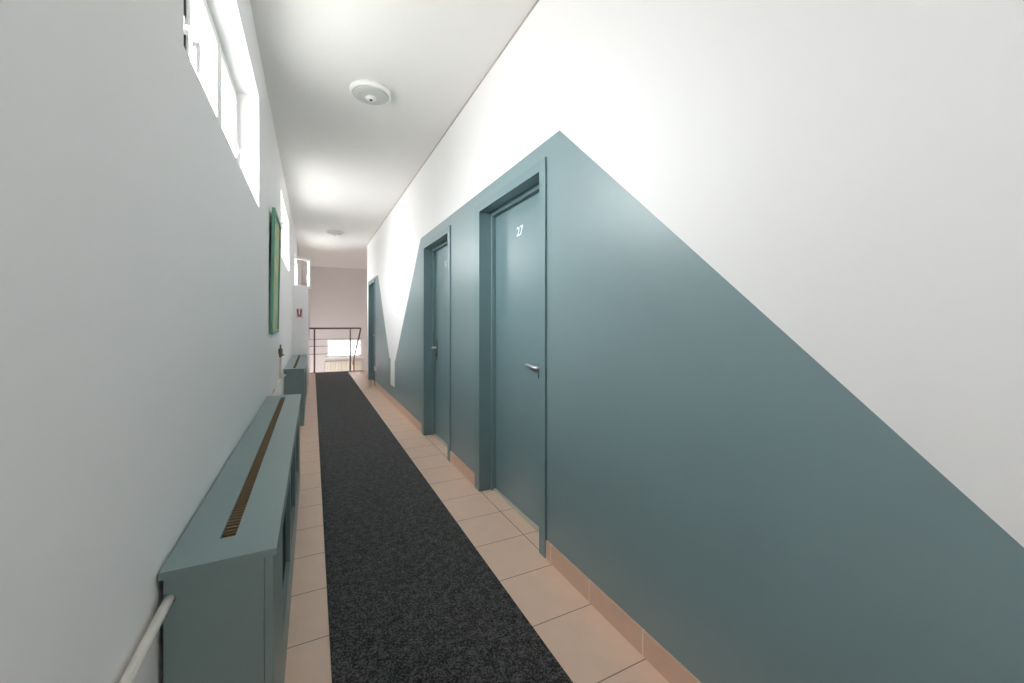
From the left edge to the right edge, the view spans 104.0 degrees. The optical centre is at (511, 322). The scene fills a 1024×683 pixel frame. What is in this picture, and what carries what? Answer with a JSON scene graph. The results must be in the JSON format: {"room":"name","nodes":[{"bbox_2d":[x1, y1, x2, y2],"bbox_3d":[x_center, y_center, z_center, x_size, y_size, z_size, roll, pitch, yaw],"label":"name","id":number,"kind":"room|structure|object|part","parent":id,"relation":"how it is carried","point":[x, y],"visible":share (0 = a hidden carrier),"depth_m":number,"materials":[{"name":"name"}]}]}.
{"room":"building corridor","nodes":[
{"label":"building corridor","id":0,"kind":"room"},
{"bbox_2d":[0,0,300,682],"bbox_3d":[-3.009,0.650,4.981,0.300,4.980,17.800,0,0,-27],"label":"wall","id":1,"kind":"structure","parent":0,"point":[138,351],"depth_m":0.71,"materials":[{"name":"white paint"}]},
{"bbox_2d":[119,345,285,682],"bbox_3d":[-1.490,0.441,2.330,0.052,0.432,6.700,0,0,-27],"label":"pipe","id":2,"kind":"object","parent":1,"relation":"attached to","point":[134,665],"visible":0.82,"depth_m":0.81,"materials":[{"name":"white metal"}]},
{"bbox_2d":[184,0,242,169],"bbox_3d":[-1.393,-1.139,1.847,0.196,0.741,1.750,0,0,-27],"label":"window","id":3,"kind":"structure","parent":1,"relation":"in","point":[212,68],"depth_m":2.05,"materials":[{"name":"white plastic"}]},
{"bbox_3d":[-1.217,-1.070,1.501,0.034,0.150,0.026,0,0,-27],"label":"handle","id":4,"kind":"part","parent":3,"relation":"part of","materials":[{"name":"white plastic"}]},
{"bbox_3d":[-1.261,-1.070,1.589,0.034,0.150,0.026,0,0,-27],"label":"handle","id":5,"kind":"part","parent":3,"relation":"part of","materials":[{"name":"white plastic"}]},
{"bbox_3d":[-1.418,-1.140,1.816,0.045,0.684,0.598,0,0,-27],"label":"sash","id":6,"kind":"part","parent":3,"relation":"part of","materials":[{"name":"white plastic"}]},
{"bbox_3d":[-1.449,-1.140,1.819,0.070,0.740,1.750,0,0,-27],"label":"frame","id":7,"kind":"part","parent":3,"relation":"part of","materials":[{"name":"white plastic"}]},
{"bbox_3d":[-1.682,-1.140,2.345,0.045,0.684,0.545,0,0,-27],"label":"sash","id":8,"kind":"part","parent":3,"relation":"part of","materials":[{"name":"white plastic"}]},
{"bbox_3d":[-1.757,-1.070,2.584,0.034,0.150,0.026,0,0,-27],"label":"handle","id":9,"kind":"part","parent":3,"relation":"part of","materials":[{"name":"white plastic"}]},
{"bbox_2d":[269,207,280,333],"bbox_3d":[-2.123,-0.432,3.595,0.043,1.045,0.670,0,0,-27],"label":"framed picture","id":10,"kind":"object","parent":1,"relation":"attached to","point":[276,226],"visible":1,"depth_m":3.53,"materials":[{"name":"paint"}]},
{"bbox_2d":[294,256,310,288],"bbox_3d":[-4.666,-1.032,8.741,0.492,0.676,1.751,0,0,-27],"label":"window","id":11,"kind":"structure","parent":1,"relation":"in","point":[295,257],"depth_m":8.38,"materials":[{"name":"white plastic"}]},
{"bbox_2d":[293,286,309,393],"bbox_3d":[-5.233,1.188,10.051,0.246,3.705,6.340,0,0,-27],"label":"wall","id":12,"kind":"structure","parent":0,"point":[301,331],"depth_m":7.23,"materials":[{"name":"white paint"}]},
{"bbox_2d":[296,308,302,317],"bbox_3d":[-3.829,-0.182,7.204,0.102,0.175,0.006,0,0,-27],"label":"wall sign","id":13,"kind":"object","parent":12,"relation":"attached to","point":[299,311],"visible":1,"depth_m":7.20,"materials":[{"name":"plastic"}]},
{"bbox_2d":[301,266,366,372],"bbox_3d":[-5.451,0.650,13.596,3.020,4.980,0.200,0,0,-27],"label":"wall","id":14,"kind":"structure","parent":0,"point":[337,296],"depth_m":13.28,"materials":[{"name":"pink paint"}]},
{"bbox_2d":[325,360,361,371],"bbox_3d":[-5.609,1.525,13.350,1.158,0.530,0.099,0,0,-27],"label":"radiator","id":15,"kind":"object","parent":14,"relation":"attached to","point":[333,366],"visible":0.56,"depth_m":13.29,"materials":[{"name":"beige metal"}]},
{"bbox_2d":[325,339,363,358],"bbox_3d":[-5.604,0.855,13.397,1.190,0.610,0.180,0,0,-27],"label":"window","id":16,"kind":"structure","parent":14,"relation":"in","point":[360,355],"depth_m":13.40,"materials":[{"name":"white plastic"}]},
{"bbox_3d":[-5.592,1.145,13.375,1.190,0.029,0.130,0,0,-27],"label":"sill","id":17,"kind":"part","parent":16,"relation":"part of","materials":[{"name":"white plastic"}]},
{"bbox_2d":[250,0,536,268],"bbox_3d":[-1.658,-1.940,5.654,3.320,0.200,17.800,0,0,-27],"label":"ceiling","id":18,"kind":"structure","parent":0,"point":[347,162],"depth_m":3.14,"materials":[{"name":"white paint"}]},
{"bbox_2d":[326,230,342,235],"bbox_3d":[-3.574,-1.802,8.073,0.316,0.075,0.316,0,0,-27],"label":"ceiling light","id":19,"kind":"object","parent":18,"relation":"attached to","point":[331,232],"visible":1,"depth_m":7.99,"materials":[{"name":"white plastic"}]},
{"bbox_2d":[349,79,391,105],"bbox_3d":[-1.119,-1.802,3.174,0.316,0.075,0.316,0,0,-27],"label":"ceiling light","id":20,"kind":"object","parent":18,"relation":"attached to","point":[367,92],"visible":1,"depth_m":3.12,"materials":[{"name":"white plastic"}]},
{"bbox_2d":[353,86,388,104],"bbox_3d":[-1.119,-1.796,3.174,0.272,0.019,0.272,0,0,-27],"label":"diffuser","id":21,"kind":"object","parent":20,"relation":"attached to","point":[367,95],"depth_m":3.14,"materials":[{"name":"white plastic"}]},
{"bbox_2d":[284,371,668,682],"bbox_3d":[-0.937,1.390,4.209,3.320,0.200,14.570,0,0,-27],"label":"floor","id":22,"kind":"structure","parent":0,"point":[585,644],"depth_m":2.07,"materials":[{"name":"tile"}]},
{"bbox_2d":[158,394,300,682],"bbox_3d":[-1.250,0.930,2.064,0.233,0.720,2.464,0,0,-27],"label":"radiator cover","id":23,"kind":"object","parent":22,"relation":"on","point":[229,574],"visible":0.99,"depth_m":1.02,"materials":[{"name":"teal wood"}]},
{"bbox_3d":[-0.721,0.939,0.975,0.203,0.702,0.018,0,0,-27],"label":"panel","id":24,"kind":"part","parent":23,"relation":"part of","materials":[{"name":"teal wood"}]},
{"bbox_3d":[-1.250,0.579,2.064,0.233,0.018,2.464,0,0,-27],"label":"panel","id":25,"kind":"part","parent":23,"relation":"part of","materials":[{"name":"teal wood"}]},
{"bbox_2d":[222,399,284,537],"bbox_3d":[-1.242,0.579,2.037,0.033,0.008,2.158,0,0,-27],"label":"grille","id":26,"kind":"object","parent":23,"relation":"attached to","point":[234,520],"depth_m":1.46,"materials":[{"name":"brown wood"}]},
{"bbox_3d":[-1.162,0.939,2.108,0.018,0.702,2.440,0,0,-27],"label":"panel","id":27,"kind":"part","parent":23,"relation":"part of","materials":[{"name":"teal wood"}]},
{"bbox_2d":[283,355,306,425],"bbox_3d":[-3.252,0.930,6.066,0.233,0.720,2.464,0,0,-27],"label":"radiator cover","id":28,"kind":"object","parent":22,"relation":"on","point":[295,380],"visible":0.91,"depth_m":5.01,"materials":[{"name":"teal wood"}]},
{"bbox_3d":[-2.723,0.939,4.977,0.203,0.702,0.018,0,0,-27],"label":"panel","id":29,"kind":"part","parent":28,"relation":"part of","materials":[{"name":"teal wood"}]},
{"bbox_3d":[-3.252,0.579,6.066,0.233,0.018,2.464,0,0,-27],"label":"panel","id":30,"kind":"part","parent":28,"relation":"part of","materials":[{"name":"teal wood"}]},
{"bbox_3d":[-3.164,0.939,6.110,0.018,0.702,2.440,0,0,-27],"label":"panel","id":31,"kind":"part","parent":28,"relation":"part of","materials":[{"name":"teal wood"}]},
{"bbox_2d":[309,327,360,372],"bbox_3d":[-5.108,1.379,11.488,1.261,2.521,2.262,0,0,-27],"label":"stair railing","id":32,"kind":"object","parent":22,"relation":"on","point":[350,328],"visible":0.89,"depth_m":10.62,"materials":[{"name":"brown metal"}]},
{"bbox_3d":[-5.070,0.721,10.266,0.036,1.131,0.036,0,0,-27],"label":"post","id":33,"kind":"part","parent":32,"relation":"part of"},
{"bbox_3d":[-5.108,0.731,11.488,1.261,1.225,2.262,0,0,-27],"label":"handrail","id":34,"kind":"part","parent":32,"relation":"part of","materials":[{"name":"brown metal"}]},
{"bbox_3d":[-4.305,0.721,10.648,0.036,1.131,0.036,0,0,-27],"label":"post","id":35,"kind":"part","parent":32,"relation":"part of","materials":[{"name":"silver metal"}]},
{"bbox_2d":[309,370,363,373],"bbox_3d":[-4.587,1.342,10.514,1.324,0.136,0.052,0,0,-27],"label":"trim","id":36,"kind":"structure","parent":22,"relation":"attached to","point":[355,370],"depth_m":10.52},
{"bbox_2d":[315,371,572,682],"bbox_3d":[-1.546,1.286,4.101,0.771,0.008,14.120,0,0,-27],"label":"carpet runner","id":37,"kind":"object","parent":22,"relation":"on","point":[411,598],"visible":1,"depth_m":2.00,"materials":[{"name":"black carpet"}]},
{"bbox_2d":[367,0,1023,682],"bbox_3d":[-0.381,-0.275,3.637,0.260,3.130,13.050,0,0,-27],"label":"wall","id":38,"kind":"structure","parent":0,"point":[785,238],"depth_m":1.13,"materials":[{"name":"paint"}]},
{"bbox_2d":[368,279,374,385],"bbox_3d":[-2.978,0.190,8.720,0.176,2.200,1.065,0,0,-27],"label":"door","id":39,"kind":"structure","parent":38,"relation":"in","point":[371,285],"depth_m":9.09,"materials":[{"name":"teal wood"}]},
{"bbox_3d":[-2.927,0.220,8.725,0.081,2.140,0.901,0,0,-27],"label":"frame","id":40,"kind":"part","parent":39,"relation":"part of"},
{"bbox_2d":[422,225,450,461],"bbox_3d":[-0.740,0.190,4.232,0.176,2.200,1.065,0,0,-27],"label":"door","id":41,"kind":"structure","parent":38,"relation":"in","point":[436,252],"depth_m":4.49,"materials":[{"name":"teal wood"}]},
{"bbox_3d":[-0.689,0.220,4.237,0.081,2.140,0.901,0,0,-27],"label":"frame","id":42,"kind":"part","parent":41,"relation":"part of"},
{"bbox_2d":[367,0,538,244],"bbox_3d":[-0.518,-1.841,3.625,0.016,0.018,12.950,0,0,-27],"label":"trim","id":43,"kind":"structure","parent":38,"relation":"attached to","point":[534,5],"depth_m":3.12,"materials":[{"name":"white paint"}]},
{"bbox_2d":[475,157,546,557],"bbox_3d":[0.021,0.190,2.707,0.176,2.200,1.065,0,0,-27],"label":"door","id":44,"kind":"structure","parent":38,"relation":"in","point":[511,223],"depth_m":2.80,"materials":[{"name":"teal wood"}]},
{"bbox_3d":[0.072,0.220,2.712,0.081,2.140,0.901,0,0,-27],"label":"frame","id":45,"kind":"part","parent":44,"relation":"part of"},
{"bbox_3d":[0.128,0.275,2.527,0.037,0.033,0.140,0,0,-27],"label":"handle","id":46,"kind":"part","parent":44,"relation":"part of","materials":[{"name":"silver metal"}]},
{"bbox_2d":[367,374,700,682],"bbox_3d":[-0.519,1.240,3.624,0.018,0.100,12.950,0,0,-27],"label":"baseboard","id":47,"kind":"structure","parent":38,"relation":"attached to","point":[670,668],"depth_m":1.71,"materials":[{"name":"tile"}]}
]}

